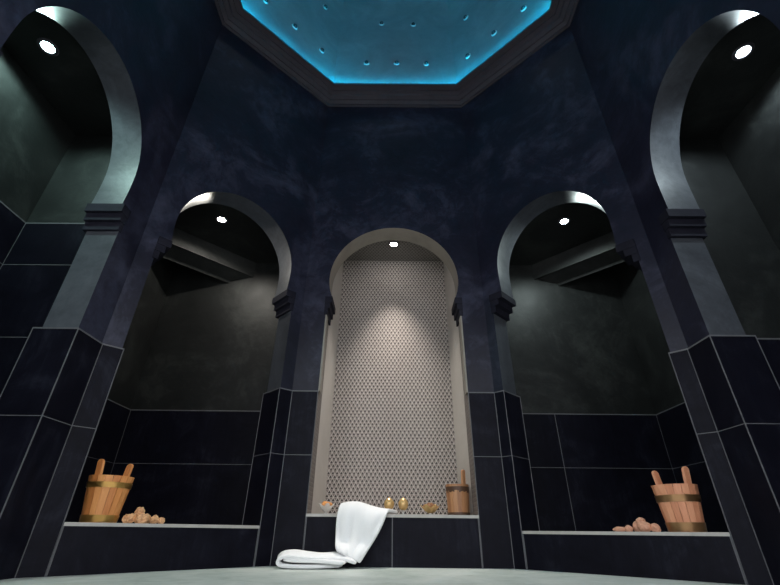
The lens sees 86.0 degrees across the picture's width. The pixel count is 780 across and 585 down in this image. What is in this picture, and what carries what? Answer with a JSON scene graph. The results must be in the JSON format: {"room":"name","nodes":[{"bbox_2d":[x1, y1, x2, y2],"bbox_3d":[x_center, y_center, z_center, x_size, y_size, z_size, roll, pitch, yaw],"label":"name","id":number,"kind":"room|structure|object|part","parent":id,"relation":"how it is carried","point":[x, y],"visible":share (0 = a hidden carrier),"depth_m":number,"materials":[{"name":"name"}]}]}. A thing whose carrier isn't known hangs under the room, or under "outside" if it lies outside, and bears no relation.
{"room":"spa","nodes":[
{"label":"spa","id":0,"kind":"room"},
{"bbox_2d":[3,10,111,135],"bbox_3d":[-1.991,-1.474,2.377,0.465,0.066,1.465,0,-30,0],"label":"ceiling","id":1,"kind":"structure","parent":0,"point":[69,81],"depth_m":2.56,"materials":[{"name":"paint"}]},
{"bbox_2d":[37,37,58,55],"bbox_3d":[-1.972,-1.413,2.411,0.108,0.006,0.108,0,-30,0],"label":"recessed light","id":2,"kind":"object","parent":1,"relation":"in","point":[47,46],"visible":1,"depth_m":2.41,"materials":[{"name":"paint"}]},
{"bbox_2d":[27,136,111,222],"bbox_3d":[-2.003,0.059,2.386,0.465,2.600,0.170,0,-30,0],"label":"wall","id":3,"kind":"structure","parent":0,"point":[77,179],"depth_m":2.73,"materials":[{"name":"paint"}]},
{"bbox_2d":[0,45,175,408],"bbox_3d":[-2.295,-0.017,2.360,0.120,2.700,3.180,0,-30,0],"label":"wall","id":4,"kind":"structure","parent":0,"point":[34,139],"depth_m":2.65,"materials":[{"name":"paint"}]},
{"bbox_2d":[0,0,221,341],"bbox_3d":[-1.670,-1.011,2.179,0.185,4.260,1.500,0,-30,0],"label":"wall","id":5,"kind":"structure","parent":0,"point":[150,58],"depth_m":2.60,"materials":[{"name":"blue paint"}]},
{"bbox_2d":[82,203,130,232],"bbox_3d":[-1.674,-0.438,2.458,0.220,0.160,0.071,0,-30,0],"label":"trim","id":6,"kind":"structure","parent":5,"relation":"attached to","point":[99,216],"depth_m":2.44,"materials":[{"name":"paint"}]},
{"bbox_2d":[102,25,327,391],"bbox_3d":[-1.205,-0.390,3.259,1.227,4.260,0.185,26,-39,-37],"label":"wall","id":7,"kind":"structure","parent":0,"point":[251,141],"depth_m":3.54,"materials":[{"name":"blue paint"}]},
{"bbox_2d":[0,201,123,579],"bbox_3d":[-1.956,0.133,1.710,0.829,1.801,1.754,-9,-31,16],"label":"wall tiles","id":8,"kind":"structure","parent":7,"relation":"attached to","point":[53,399],"depth_m":2.05,"materials":[{"name":"black tile"}]},
{"bbox_2d":[46,526,258,576],"bbox_3d":[-1.424,1.513,2.495,1.644,0.195,1.424,0,-30,0],"label":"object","id":9,"kind":"structure","parent":7,"relation":"attached to","point":[80,550],"depth_m":2.13,"materials":[{"name":"black tile"}]},
{"bbox_2d":[63,522,259,528],"bbox_3d":[-1.423,1.421,2.548,1.644,0.016,1.424,0,-30,0],"label":"trim","id":10,"kind":"structure","parent":7,"relation":"attached to","point":[65,523],"depth_m":2.18,"materials":[{"name":"stone"}]},
{"bbox_2d":[79,459,133,522],"bbox_3d":[-1.482,1.043,2.198,0.212,0.292,0.212,26,-39,-37],"label":"bucket","id":11,"kind":"object","parent":10,"relation":"on","point":[105,495],"visible":0.88,"depth_m":2.12,"materials":[{"name":"brown wood"}]},
{"bbox_3d":[-1.506,0.960,2.154,0.040,0.192,0.037,-8,-31,15],"label":"handle","id":12,"kind":"part","parent":11,"relation":"part of","materials":[{"name":"brown wood"}]},
{"bbox_3d":[-1.458,1.040,2.292,0.040,0.192,0.037,-8,-31,15],"label":"handle","id":13,"kind":"part","parent":11,"relation":"part of","materials":[{"name":"brown wood"}]},
{"bbox_2d":[122,513,135,522],"bbox_3d":[-1.373,1.186,2.200,0.064,0.048,0.052,26,-39,-37],"label":"rock","id":14,"kind":"object","parent":10,"relation":"on","point":[128,518],"visible":0.84,"depth_m":2.19,"materials":[{"name":"beige stone"}]},
{"bbox_2d":[134,512,148,522],"bbox_3d":[-1.319,1.196,2.220,0.073,0.053,0.064,26,-39,-37],"label":"rock","id":15,"kind":"object","parent":10,"relation":"on","point":[140,518],"visible":0.84,"depth_m":2.20,"materials":[{"name":"beige stone"}]},
{"bbox_2d":[134,507,144,515],"bbox_3d":[-1.347,1.179,2.254,0.052,0.044,0.041,11,-31,-18],"label":"rock","id":16,"kind":"object","parent":15,"relation":"on","point":[139,510],"visible":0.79,"depth_m":2.24,"materials":[{"name":"beige stone"}]},
{"bbox_2d":[149,515,158,523],"bbox_3d":[-1.278,1.229,2.268,0.053,0.044,0.042,26,-39,-37],"label":"rock","id":17,"kind":"object","parent":10,"relation":"on","point":[154,519],"visible":1,"depth_m":2.25,"materials":[{"name":"beige stone"}]},
{"bbox_2d":[158,517,164,523],"bbox_3d":[-1.253,1.247,2.288,0.037,0.032,0.034,-6,-30,11],"label":"rock","id":18,"kind":"object","parent":10,"relation":"on","point":[161,519],"visible":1,"depth_m":2.28,"materials":[{"name":"beige stone"}]},
{"bbox_2d":[151,236,172,265],"bbox_3d":[-1.552,-0.247,2.789,0.083,0.160,0.220,26,-39,-37],"label":"trim","id":19,"kind":"structure","parent":7,"relation":"attached to","point":[163,245],"depth_m":2.73,"materials":[{"name":"paint"}]},
{"bbox_2d":[65,398,259,524],"bbox_3d":[-1.434,1.071,2.812,1.615,0.876,1.315,0,-30,0],"label":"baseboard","id":20,"kind":"structure","parent":7,"relation":"attached to","point":[191,466],"depth_m":3.36,"materials":[{"name":"black tile"}]},
{"bbox_2d":[272,289,295,318],"bbox_3d":[-0.863,0.095,3.374,0.083,0.160,0.220,26,-39,-37],"label":"trim","id":21,"kind":"structure","parent":7,"relation":"attached to","point":[283,303],"depth_m":3.34,"materials":[{"name":"paint"}]},
{"bbox_2d":[175,203,278,262],"bbox_3d":[-1.395,-0.717,3.718,1.655,0.080,1.515,0,-30,0],"label":"ceiling","id":22,"kind":"structure","parent":0,"point":[241,235],"depth_m":3.89,"materials":[{"name":"paint"}]},
{"bbox_2d":[215,216,227,223],"bbox_3d":[-1.508,-0.651,3.747,0.108,0.006,0.108,0,-30,0],"label":"recessed light","id":23,"kind":"object","parent":22,"relation":"in","point":[221,219],"visible":1,"depth_m":3.74,"materials":[{"name":"paint"}]},
{"bbox_2d":[311,263,343,513],"bbox_3d":[-0.536,0.590,3.589,0.085,2.700,0.443,0,-30,0],"label":"wall","id":24,"kind":"structure","parent":0,"point":[320,481],"depth_m":3.40,"materials":[{"name":"grey paint"}]},
{"bbox_2d":[324,296,335,325],"bbox_3d":[-0.499,0.155,3.474,0.058,0.160,0.220,0,-30,0],"label":"trim","id":25,"kind":"structure","parent":24,"relation":"attached to","point":[329,309],"depth_m":3.42,"materials":[{"name":"paint"}]},
{"bbox_2d":[0,566,740,584],"bbox_3d":[0.012,0.866,1.060,5.000,0.080,5.100,0,-30,0],"label":"floor","id":26,"kind":"structure","parent":0,"point":[263,575],"depth_m":1.90,"materials":[{"name":"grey stone"}]},
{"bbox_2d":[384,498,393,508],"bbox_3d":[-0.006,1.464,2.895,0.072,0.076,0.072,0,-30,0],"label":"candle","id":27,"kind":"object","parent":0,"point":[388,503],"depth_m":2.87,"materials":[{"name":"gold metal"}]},
{"bbox_2d":[292,107,493,514],"bbox_3d":[0.033,-0.153,3.649,1.470,4.260,0.185,0,-30,0],"label":"wall","id":28,"kind":"structure","parent":0,"point":[387,173],"depth_m":3.90,"materials":[{"name":"blue paint"}]},
{"bbox_2d":[242,387,317,566],"bbox_3d":[-0.750,1.168,2.762,0.435,1.071,0.135,-6,-30,11],"label":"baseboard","id":29,"kind":"structure","parent":28,"relation":"attached to","point":[279,480],"depth_m":2.76,"materials":[{"name":"black tile"}]},
{"bbox_2d":[318,315,327,393],"bbox_3d":[-0.513,0.466,3.231,0.012,0.620,0.077,0,-30,0],"label":"trim","id":30,"kind":"structure","parent":28,"relation":"attached to","point":[326,316],"depth_m":3.20,"materials":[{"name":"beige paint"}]},
{"bbox_2d":[306,513,478,517],"bbox_3d":[0.015,1.567,2.915,1.088,0.017,0.641,0,-30,0],"label":"trim","id":31,"kind":"structure","parent":28,"relation":"attached to","point":[307,514],"depth_m":2.63,"materials":[{"name":"stone"}]},
{"bbox_2d":[319,503,334,513],"bbox_3d":[-0.430,1.472,2.845,0.107,0.070,0.112,0,-30,0],"label":"dish","id":32,"kind":"object","parent":31,"relation":"on","point":[326,507],"visible":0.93,"depth_m":2.82,"materials":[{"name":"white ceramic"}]},
{"bbox_2d":[276,501,397,568],"bbox_3d":[-0.283,1.461,2.546,0.784,0.350,0.327,16,-33,-26],"label":"towel","id":33,"kind":"object","parent":31,"relation":"on","point":[358,524],"visible":1,"depth_m":2.49,"materials":[{"name":"white fabric"}]},
{"bbox_2d":[384,497,393,513],"bbox_3d":[-0.006,1.474,2.889,0.072,0.118,0.072,0,-30,0],"label":"goblet","id":34,"kind":"object","parent":31,"relation":"on","point":[388,503],"visible":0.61,"depth_m":2.87,"materials":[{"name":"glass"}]},
{"bbox_2d":[398,497,407,513],"bbox_3d":[0.092,1.480,2.898,0.072,0.118,0.072,0,-30,0],"label":"goblet","id":35,"kind":"object","parent":31,"relation":"on","point":[403,503],"visible":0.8,"depth_m":2.88,"materials":[{"name":"gold glass"}]},
{"bbox_2d":[420,504,439,514],"bbox_3d":[0.278,1.502,2.885,0.144,0.070,0.128,0,-30,0],"label":"dish","id":36,"kind":"object","parent":31,"relation":"on","point":[426,508],"visible":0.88,"depth_m":2.85,"materials":[{"name":"gold glass"}]},
{"bbox_2d":[445,470,469,514],"bbox_3d":[0.470,1.396,2.917,0.163,0.290,0.163,0,-30,0],"label":"bucket","id":37,"kind":"object","parent":31,"relation":"on","point":[457,495],"visible":0.88,"depth_m":2.85,"materials":[{"name":"beige wood"}]},
{"bbox_3d":[0.510,1.331,2.902,0.036,0.190,0.021,24,-37,-35],"label":"handle","id":38,"kind":"part","parent":37,"relation":"part of","materials":[{"name":"beige wood"}]},
{"bbox_2d":[303,516,482,568],"bbox_3d":[0.014,1.688,2.845,1.088,0.264,0.643,0,-30,0],"label":"trim","id":39,"kind":"structure","parent":28,"relation":"attached to","point":[400,542],"depth_m":2.56,"materials":[{"name":"black tile"}]},
{"bbox_2d":[214,0,578,107],"bbox_3d":[0.053,-2.908,3.262,3.620,0.140,3.620,0,-30,0],"label":"trim","id":40,"kind":"structure","parent":28,"relation":"attached to","point":[233,16],"depth_m":4.31,"materials":[{"name":"paint"}]},
{"bbox_2d":[459,316,467,394],"bbox_3d":[0.564,0.475,3.226,0.012,0.620,0.077,0,-30,0],"label":"trim","id":41,"kind":"structure","parent":28,"relation":"attached to","point":[460,318],"depth_m":3.19,"materials":[{"name":"beige paint"}]},
{"bbox_2d":[468,390,539,569],"bbox_3d":[0.778,1.188,2.767,0.422,1.071,0.126,8,-31,-13],"label":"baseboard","id":42,"kind":"structure","parent":28,"relation":"attached to","point":[506,503],"depth_m":2.75,"materials":[{"name":"black tile"}]},
{"bbox_2d":[131,261,655,514],"bbox_3d":[0.026,0.777,3.806,4.760,2.800,0.120,0,-30,0],"label":"wall","id":43,"kind":"structure","parent":0,"point":[392,435],"depth_m":3.82,"materials":[{"name":"tile"}]},
{"bbox_2d":[163,227,255,282],"bbox_3d":[-1.887,-0.367,4.013,1.167,0.244,0.225,26,-39,-37],"label":"trim","id":44,"kind":"structure","parent":43,"relation":"attached to","point":[188,250],"depth_m":4.03,"materials":[{"name":"grey paint"}]},
{"bbox_2d":[531,231,623,285],"bbox_3d":[1.958,-0.336,3.994,1.167,0.244,0.225,-26,-39,38],"label":"trim","id":45,"kind":"structure","parent":43,"relation":"attached to","point":[600,253],"depth_m":4.02,"materials":[{"name":"grey paint"}]},
{"bbox_2d":[345,240,441,260],"bbox_3d":[0.038,-0.469,4.204,1.150,0.080,0.465,0,-30,0],"label":"ceiling","id":46,"kind":"structure","parent":0,"point":[378,251],"depth_m":4.25,"materials":[{"name":"tile"}]},
{"bbox_2d":[388,241,398,247],"bbox_3d":[0.037,-0.473,4.111,0.108,0.006,0.108,0,-30,0],"label":"recessed light","id":47,"kind":"object","parent":46,"relation":"attached to","point":[393,244],"visible":1,"depth_m":4.11,"materials":[{"name":"paint"}]},
{"bbox_2d":[241,0,551,83],"bbox_3d":[0.066,-4.170,3.983,3.144,2.813,3.144,0,-30,0],"label":"ceiling","id":48,"kind":"structure","parent":0,"point":[347,41],"depth_m":4.80,"materials":[{"name":"paint"}]},
{"bbox_2d":[444,264,472,514],"bbox_3d":[0.589,0.599,3.583,0.085,2.700,0.443,0,-30,0],"label":"wall","id":49,"kind":"structure","parent":0,"point":[461,443],"depth_m":3.45,"materials":[{"name":"grey paint"}]},
{"bbox_2d":[451,297,462,326],"bbox_3d":[0.557,0.164,3.469,0.058,0.160,0.220,0,-30,0],"label":"trim","id":50,"kind":"structure","parent":49,"relation":"attached to","point":[457,308],"depth_m":3.41,"materials":[{"name":"paint"}]},
{"bbox_2d":[509,202,611,264],"bbox_3d":[1.470,-0.694,3.704,1.655,0.080,1.515,0,-30,0],"label":"ceiling","id":51,"kind":"structure","parent":0,"point":[543,238],"depth_m":3.86,"materials":[{"name":"paint"}]},
{"bbox_2d":[558,217,570,224],"bbox_3d":[1.552,-0.632,3.724,0.108,0.006,0.108,0,-30,0],"label":"recessed light","id":52,"kind":"object","parent":51,"relation":"in","point":[563,221],"visible":1,"depth_m":3.72,"materials":[{"name":"paint"}]},
{"bbox_2d":[461,27,687,394],"bbox_3d":[1.270,-0.370,3.247,1.227,4.260,0.185,-26,-39,38],"label":"wall","id":53,"kind":"structure","parent":0,"point":[538,139],"depth_m":3.54,"materials":[{"name":"blue paint"}]},
{"bbox_2d":[489,291,515,321],"bbox_3d":[0.914,0.112,3.372,0.113,0.160,0.220,-26,-39,38],"label":"trim","id":54,"kind":"structure","parent":53,"relation":"attached to","point":[501,304],"depth_m":3.34,"materials":[{"name":"paint"}]},
{"bbox_2d":[522,531,729,535],"bbox_3d":[1.451,1.455,2.527,1.644,0.016,1.425,0,-30,0],"label":"trim","id":55,"kind":"structure","parent":53,"relation":"attached to","point":[523,532],"depth_m":2.17,"materials":[{"name":"stone"}]},
{"bbox_2d":[613,527,625,531],"bbox_3d":[1.255,1.294,2.288,0.071,0.024,0.045,-26,-39,38],"label":"rock","id":56,"kind":"object","parent":55,"relation":"on","point":[617,529],"visible":0.99,"depth_m":2.27,"materials":[{"name":"stone"}]},
{"bbox_2d":[624,525,632,531],"bbox_3d":[1.291,1.274,2.261,0.042,0.031,0.036,-26,-39,38],"label":"rock","id":57,"kind":"object","parent":55,"relation":"on","point":[628,528],"visible":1,"depth_m":2.25,"materials":[{"name":"beige stone"}]},
{"bbox_2d":[633,521,640,531],"bbox_3d":[1.342,1.267,2.266,0.053,0.050,0.051,-26,-39,38],"label":"rock","id":58,"kind":"object","parent":55,"relation":"on","point":[635,528],"visible":0.55,"depth_m":2.25,"materials":[{"name":"beige stone"}]},
{"bbox_2d":[637,521,650,531],"bbox_3d":[1.342,1.237,2.213,0.072,0.049,0.061,-26,-39,38],"label":"rock","id":59,"kind":"object","parent":55,"relation":"on","point":[642,526],"visible":1,"depth_m":2.19,"materials":[{"name":"beige stone"}]},
{"bbox_2d":[636,517,644,522],"bbox_3d":[1.348,1.231,2.252,0.049,0.037,0.042,-26,-39,38],"label":"rock","id":60,"kind":"object","parent":59,"relation":"on","point":[639,519],"visible":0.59,"depth_m":2.25,"materials":[{"name":"beige stone"}]},
{"bbox_2d":[650,523,660,531],"bbox_3d":[1.388,1.231,2.192,0.051,0.041,0.048,-26,-39,38],"label":"rock","id":61,"kind":"object","parent":55,"relation":"on","point":[655,527],"visible":0.97,"depth_m":2.18,"materials":[{"name":"beige stone"}]},
{"bbox_2d":[651,466,706,531],"bbox_3d":[1.504,1.080,2.186,0.212,0.298,0.212,-26,-39,38],"label":"bucket","id":62,"kind":"object","parent":55,"relation":"on","point":[680,506],"visible":0.92,"depth_m":2.11,"materials":[{"name":"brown wood"}]},
{"bbox_3d":[1.479,1.076,2.280,0.040,0.198,0.037,10,-31,-15],"label":"handle","id":63,"kind":"part","parent":62,"relation":"part of","materials":[{"name":"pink wood"}]},
{"bbox_3d":[1.530,0.998,2.142,0.040,0.198,0.037,10,-31,-15],"label":"handle","id":64,"kind":"part","parent":62,"relation":"part of","materials":[{"name":"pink wood"}]},
{"bbox_2d":[523,402,728,531],"bbox_3d":[1.471,1.094,2.798,1.615,0.876,1.315,0,-30,0],"label":"wall tiles","id":65,"kind":"structure","parent":53,"relation":"attached to","point":[590,472],"depth_m":3.34,"materials":[{"name":"black tile"}]},
{"bbox_2d":[615,239,642,271],"bbox_3d":[1.610,-0.222,2.773,0.113,0.160,0.220,-26,-39,38],"label":"trim","id":66,"kind":"structure","parent":53,"relation":"attached to","point":[628,251],"depth_m":2.72,"materials":[{"name":"paint"}]},
{"bbox_2d":[522,534,746,584],"bbox_3d":[1.450,1.541,2.478,1.644,0.182,1.425,0,-30,0],"label":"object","id":67,"kind":"structure","parent":53,"relation":"attached to","point":[714,559],"depth_m":2.11,"materials":[{"name":"black tile"}]},
{"bbox_2d":[668,335,779,584],"bbox_3d":[1.678,0.764,2.010,0.225,1.071,0.436,10,-31,-16],"label":"wall tiles","id":68,"kind":"structure","parent":53,"relation":"attached to","point":[730,390],"depth_m":1.97,"materials":[{"name":"black tile"}]},
{"bbox_2d":[570,0,779,346],"bbox_3d":[1.734,-0.984,2.163,0.185,4.260,1.500,0,-30,0],"label":"wall","id":69,"kind":"structure","parent":0,"point":[641,59],"depth_m":2.60,"materials":[{"name":"blue paint"}]},
{"bbox_2d":[658,209,707,238],"bbox_3d":[1.732,-0.402,2.456,0.220,0.160,0.083,0,-30,0],"label":"trim","id":70,"kind":"structure","parent":69,"relation":"attached to","point":[677,223],"depth_m":2.44,"materials":[{"name":"paint"}]},
{"bbox_2d":[757,338,779,386],"bbox_3d":[2.054,0.390,1.352,0.445,1.076,1.295,0,-30,0],"label":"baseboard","id":71,"kind":"structure","parent":69,"relation":"attached to","point":[770,347],"depth_m":2.13,"materials":[{"name":"black tile"}]},
{"bbox_2d":[612,65,779,413],"bbox_3d":[2.345,0.021,2.337,0.120,2.700,3.180,0,-30,0],"label":"wall","id":72,"kind":"structure","parent":0,"point":[751,142],"depth_m":2.75,"materials":[{"name":"paint"}]},
{"bbox_2d":[679,139,779,337],"bbox_3d":[2.052,0.091,2.366,0.465,2.600,0.170,0,-30,0],"label":"wall","id":73,"kind":"structure","parent":0,"point":[745,257],"depth_m":2.50,"materials":[{"name":"paint"}]},
{"bbox_2d":[679,14,779,139],"bbox_3d":[2.064,-1.442,2.358,0.465,0.066,1.465,0,-30,0],"label":"ceiling","id":74,"kind":"structure","parent":0,"point":[722,86],"depth_m":2.54,"materials":[{"name":"paint"}]},
{"bbox_2d":[732,42,754,60],"bbox_3d":[2.024,-1.378,2.397,0.108,0.006,0.108,0,-30,0],"label":"recessed light","id":75,"kind":"object","parent":74,"relation":"in","point":[743,51],"visible":1,"depth_m":2.39,"materials":[{"name":"paint"}]}
]}

